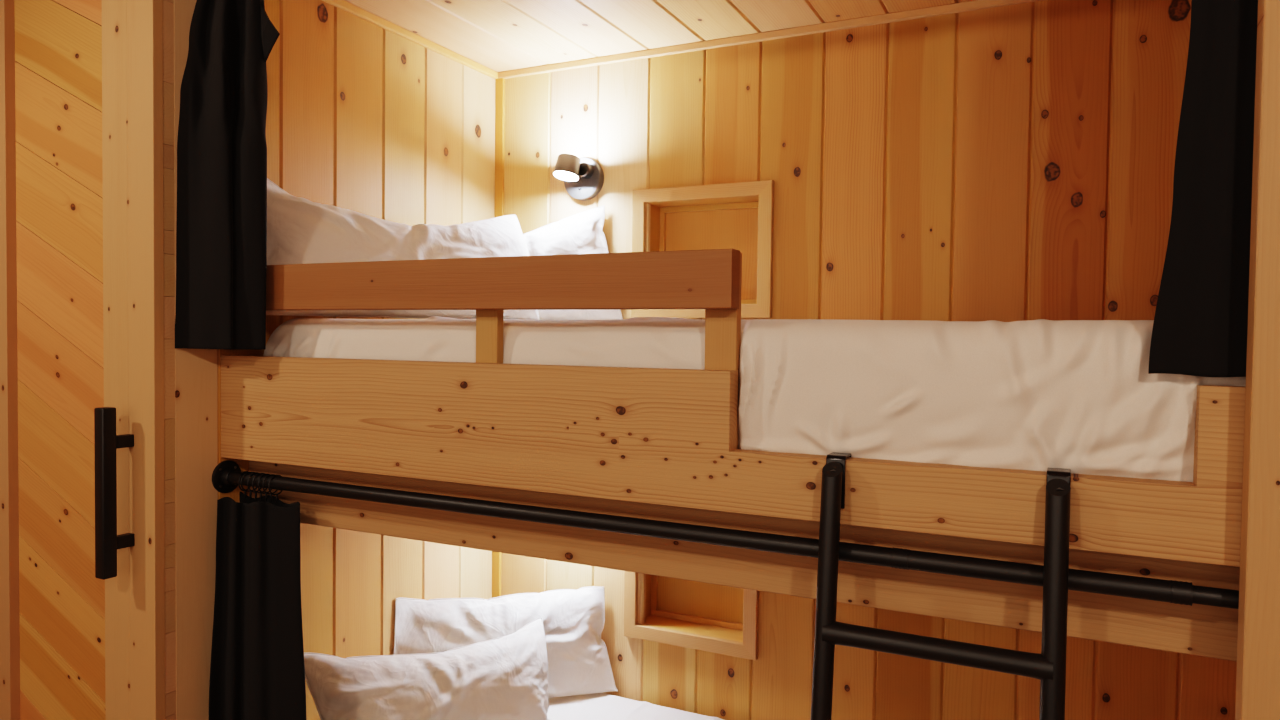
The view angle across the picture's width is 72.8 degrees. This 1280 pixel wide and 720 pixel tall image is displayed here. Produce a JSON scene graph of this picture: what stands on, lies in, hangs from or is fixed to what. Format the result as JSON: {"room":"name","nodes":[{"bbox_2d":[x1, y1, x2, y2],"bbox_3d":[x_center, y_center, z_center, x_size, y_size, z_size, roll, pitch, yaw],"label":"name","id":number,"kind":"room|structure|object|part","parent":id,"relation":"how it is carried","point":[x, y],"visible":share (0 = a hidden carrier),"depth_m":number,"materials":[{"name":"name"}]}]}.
{"room":"dormitory","nodes":[
{"label":"dormitory","id":0,"kind":"room"},
{"bbox_2d":[217,0,495,719],"bbox_3d":[-0.728,0.293,2.430,0.020,2.458,1.049,2,2,26],"label":"wall","id":1,"kind":"structure","parent":0,"point":[363,117],"depth_m":2.37,"materials":[{"name":"brown wood"}]},
{"bbox_2d":[173,0,217,719],"bbox_3d":[-0.984,0.305,1.915,0.020,2.458,0.102,2,2,26],"label":"trim","id":2,"kind":"structure","parent":1,"relation":"attached to","point":[196,424],"depth_m":1.90,"materials":[{"name":"brown wood"}]},
{"bbox_2d":[322,0,497,78],"bbox_3d":[-0.689,-0.924,2.409,0.012,0.022,0.979,2,2,26],"label":"trim","id":3,"kind":"structure","parent":1,"relation":"attached to","point":[344,5],"depth_m":2.47,"materials":[{"name":"brown wood"}]},
{"bbox_2d":[212,460,1238,608],"bbox_3d":[-0.011,0.290,1.513,2.080,0.074,0.074,2,2,26],"label":"curtain rod","id":4,"kind":"object","parent":1,"relation":"attached to","point":[225,476],"visible":0.98,"depth_m":1.40,"materials":[{"name":"metal"}]},
{"bbox_2d":[209,471,305,719],"bbox_3d":[-0.829,0.735,1.896,0.281,0.964,0.125,2,2,26],"label":"curtain","id":5,"kind":"object","parent":4,"relation":"hanging from","point":[257,668],"visible":0.96,"depth_m":1.88,"materials":[{"name":"black fabric"}]},
{"bbox_3d":[0.003,-0.858,1.480,2.080,0.074,0.074,2,2,26],"label":"curtain rod","id":6,"kind":"object","parent":1,"relation":"attached to","visible":0},
{"bbox_2d":[175,0,279,349],"bbox_3d":[-0.868,-0.460,1.875,0.275,0.872,0.139,1,2,18],"label":"curtain","id":7,"kind":"object","parent":6,"relation":"hanging from","point":[221,223],"visible":0.99,"depth_m":1.83,"materials":[{"name":"black fabric"}]},
{"bbox_2d":[1148,0,1257,376],"bbox_3d":[0.747,-0.417,1.121,0.134,0.878,0.045,2,2,26],"label":"curtain","id":8,"kind":"object","parent":6,"relation":"hanging from","point":[1200,325],"visible":0.81,"depth_m":1.12,"materials":[{"name":"black fabric"}]},
{"bbox_2d":[345,0,973,71],"bbox_3d":[-0.516,-0.891,0.566,5.522,0.020,4.191,2,2,26],"label":"ceiling","id":9,"kind":"structure","parent":0,"point":[498,35],"depth_m":2.37,"materials":[{"name":"brown wood"}]},
{"bbox_2d":[501,0,1236,719],"bbox_3d":[0.476,0.308,2.429,2.140,2.458,0.020,2,2,26],"label":"wall","id":10,"kind":"structure","parent":0,"point":[1010,163],"depth_m":2.29,"materials":[{"name":"brown wood"}]},
{"bbox_2d":[492,78,504,598],"bbox_3d":[-0.474,0.294,2.884,0.032,2.436,0.010,2,2,26],"label":"trim","id":11,"kind":"structure","parent":10,"relation":"attached to","point":[500,83],"depth_m":2.85,"materials":[{"name":"brown wood"}]},
{"bbox_2d":[553,153,603,200],"bbox_3d":[-0.201,-0.564,2.658,0.132,0.132,0.138,2,2,26],"label":"wall lamp","id":12,"kind":"object","parent":10,"relation":"attached to","point":[583,177],"visible":1,"depth_m":2.67,"materials":[{"name":"silver metal"}]},
{"bbox_2d":[554,171,577,179],"bbox_3d":[-0.224,-0.563,2.636,0.073,0.019,0.072,2,2,26],"label":"diffuser","id":13,"kind":"object","parent":12,"relation":"attached to","point":[563,175],"depth_m":2.64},
{"bbox_3d":[-0.222,-0.586,2.638,0.079,0.076,0.086,2,2,26],"label":"lamp shade","id":14,"kind":"part","parent":12,"relation":"part of","materials":[{"name":"silver metal"}]},
{"bbox_2d":[624,571,758,659],"bbox_3d":[0.172,0.658,2.631,0.427,0.392,0.133,2,2,26],"label":"wall niche","id":15,"kind":"object","parent":10,"relation":"attached to","point":[720,619],"visible":0.48,"depth_m":2.65,"materials":[{"name":"brown wood"}]},
{"bbox_3d":[-0.027,0.655,2.666,0.040,0.392,0.018,2,2,26],"label":"frame rail","id":16,"kind":"part","parent":15,"relation":"part of","materials":[{"name":"brown wood"}]},
{"bbox_3d":[0.144,0.836,2.585,0.427,0.040,0.018,2,2,26],"label":"frame rail","id":17,"kind":"part","parent":15,"relation":"part of","materials":[{"name":"brown wood"}]},
{"bbox_3d":[0.199,0.657,2.687,0.347,0.312,0.010,2,2,26],"label":"panel","id":18,"kind":"part","parent":15,"relation":"part of","materials":[{"name":"brown wood"}]},
{"bbox_3d":[0.320,0.664,2.494,0.040,0.392,0.018,2,2,26],"label":"frame rail","id":19,"kind":"part","parent":15,"relation":"part of","materials":[{"name":"brown wood"}]},
{"bbox_2d":[631,180,773,317],"bbox_3d":[0.201,-0.318,2.595,0.440,0.387,0.133,2,2,26],"label":"wall niche","id":20,"kind":"object","parent":10,"relation":"attached to","point":[739,216],"visible":0.68,"depth_m":2.60,"materials":[{"name":"brown wood"}]},
{"bbox_3d":[-0.004,-0.322,2.632,0.040,0.387,0.018,2,2,26],"label":"frame rail","id":21,"kind":"part","parent":20,"relation":"part of","materials":[{"name":"brown wood"}]},
{"bbox_3d":[0.173,-0.144,2.548,0.440,0.040,0.018,2,2,26],"label":"frame rail","id":22,"kind":"part","parent":20,"relation":"part of","materials":[{"name":"brown wood"}]},
{"bbox_3d":[0.178,-0.490,2.538,0.440,0.040,0.018,2,2,26],"label":"frame rail","id":23,"kind":"part","parent":20,"relation":"part of","materials":[{"name":"brown wood"}]},
{"bbox_3d":[0.228,-0.319,2.650,0.360,0.307,0.010,2,2,26],"label":"panel","id":24,"kind":"part","parent":20,"relation":"part of","materials":[{"name":"brown wood"}]},
{"bbox_3d":[0.355,-0.312,2.455,0.040,0.387,0.018,2,2,26],"label":"frame rail","id":25,"kind":"part","parent":20,"relation":"part of","materials":[{"name":"brown wood"}]},
{"bbox_2d":[497,0,1041,78],"bbox_3d":[0.457,-0.910,2.393,2.080,0.022,0.012,2,2,26],"label":"trim","id":26,"kind":"structure","parent":10,"relation":"attached to","point":[976,4],"depth_m":2.43,"materials":[{"name":"brown wood"}]},
{"bbox_3d":[-0.564,1.586,0.635,5.300,0.020,4.171,2,2,26],"label":"floor","id":27,"kind":"structure","parent":0,"visible":0},
{"bbox_2d":[221,0,1279,719],"bbox_3d":[0.204,0.318,1.947,2.080,2.458,1.094,2,2,26],"label":"bunk bed","id":28,"kind":"object","parent":27,"relation":"on","point":[660,444],"visible":0.92,"depth_m":1.46,"materials":[{"name":"brown wood"}]},
{"bbox_3d":[-0.293,-0.002,1.685,0.051,0.381,0.020,2,2,26],"label":"guard post","id":29,"kind":"part","parent":28,"relation":"part of","materials":[{"name":"brown wood"}]},
{"bbox_3d":[-0.388,-0.147,1.696,1.218,0.097,0.038,2,2,26],"label":"guard rail","id":30,"kind":"part","parent":28,"relation":"part of","materials":[{"name":"brown wood"}]},
{"bbox_2d":[547,693,723,719],"bbox_3d":[0.221,1.171,2.010,2.025,0.256,0.974,2,2,26],"label":"mattress","id":31,"kind":"object","parent":28,"relation":"on","point":[595,706],"visible":0.37,"depth_m":2.56,"materials":[{"name":"white fabric"}]},
{"bbox_2d":[304,617,549,719],"bbox_3d":[-0.520,0.877,2.252,0.707,0.301,0.214,0,2,-35],"label":"pillow","id":32,"kind":"object","parent":31,"relation":"on","point":[504,677],"visible":0.98,"depth_m":2.20,"materials":[{"name":"white fabric"}]},
{"bbox_2d":[394,586,617,697],"bbox_3d":[-0.414,0.850,2.599,0.700,0.337,0.132,0,2,-20],"label":"pillow","id":33,"kind":"object","parent":31,"relation":"on","point":[578,658],"visible":0.52,"depth_m":2.61,"materials":[{"name":"white fabric"}]},
{"bbox_3d":[0.140,0.009,1.470,0.057,0.381,0.020,2,2,26],"label":"guard post","id":34,"kind":"part","parent":28,"relation":"part of","materials":[{"name":"brown wood"}]},
{"bbox_2d":[263,316,1245,481],"bbox_3d":[0.226,0.037,1.961,2.025,0.256,1.011,2,2,26],"label":"mattress","id":35,"kind":"object","parent":28,"relation":"on","point":[1080,396],"visible":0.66,"depth_m":1.32,"materials":[{"name":"white fabric"}]},
{"bbox_2d":[266,178,538,319],"bbox_3d":[-0.595,-0.274,2.245,0.197,0.337,0.824,2,2,45],"label":"pillow","id":36,"kind":"object","parent":35,"relation":"on","point":[300,230],"visible":0.5,"depth_m":2.11,"materials":[{"name":"white fabric"}]},
{"bbox_2d":[523,205,622,319],"bbox_3d":[-0.334,-0.297,2.656,0.566,0.364,0.140,1,2,-5],"label":"pillow","id":37,"kind":"object","parent":35,"relation":"on","point":[581,233],"visible":0.21,"depth_m":2.64,"materials":[{"name":"white fabric"}]},
{"bbox_2d":[810,452,1070,719],"bbox_3d":[0.398,0.861,1.220,0.344,1.418,0.243,2,2,26],"label":"ladder","id":38,"kind":"object","parent":28,"relation":"attached to","point":[1049,666],"visible":0.97,"depth_m":1.21,"materials":[{"name":"black metal"}]},
{"bbox_3d":[0.249,0.857,1.266,0.030,1.399,0.188,2,2,26],"label":"rail","id":39,"kind":"part","parent":38,"relation":"part of","materials":[{"name":"black metal"}]},
{"bbox_3d":[0.525,0.865,1.129,0.030,1.399,0.188,2,2,26],"label":"rail","id":40,"kind":"part","parent":38,"relation":"part of","materials":[{"name":"black metal"}]},
{"bbox_3d":[0.826,0.351,1.053,0.160,2.458,0.044,2,2,26],"label":"corner post","id":41,"kind":"part","parent":28,"relation":"part of","materials":[{"name":"brown wood"}]},
{"bbox_3d":[-1.745,0.286,2.253,1.664,2.458,0.020,2,2,26],"label":"wall","id":42,"kind":"structure","parent":0,"visible":0},
{"bbox_2d":[0,0,175,719],"bbox_3d":[-1.342,0.292,1.969,0.709,2.432,0.118,2,2,26],"label":"door","id":43,"kind":"structure","parent":42,"relation":"in","point":[88,490],"depth_m":1.95,"materials":[{"name":"brown wood"}]},
{"bbox_3d":[-1.112,0.276,1.806,0.030,0.356,0.030,2,2,26],"label":"handle","id":44,"kind":"part","parent":43,"relation":"part of","materials":[{"name":"black metal"}]}
]}

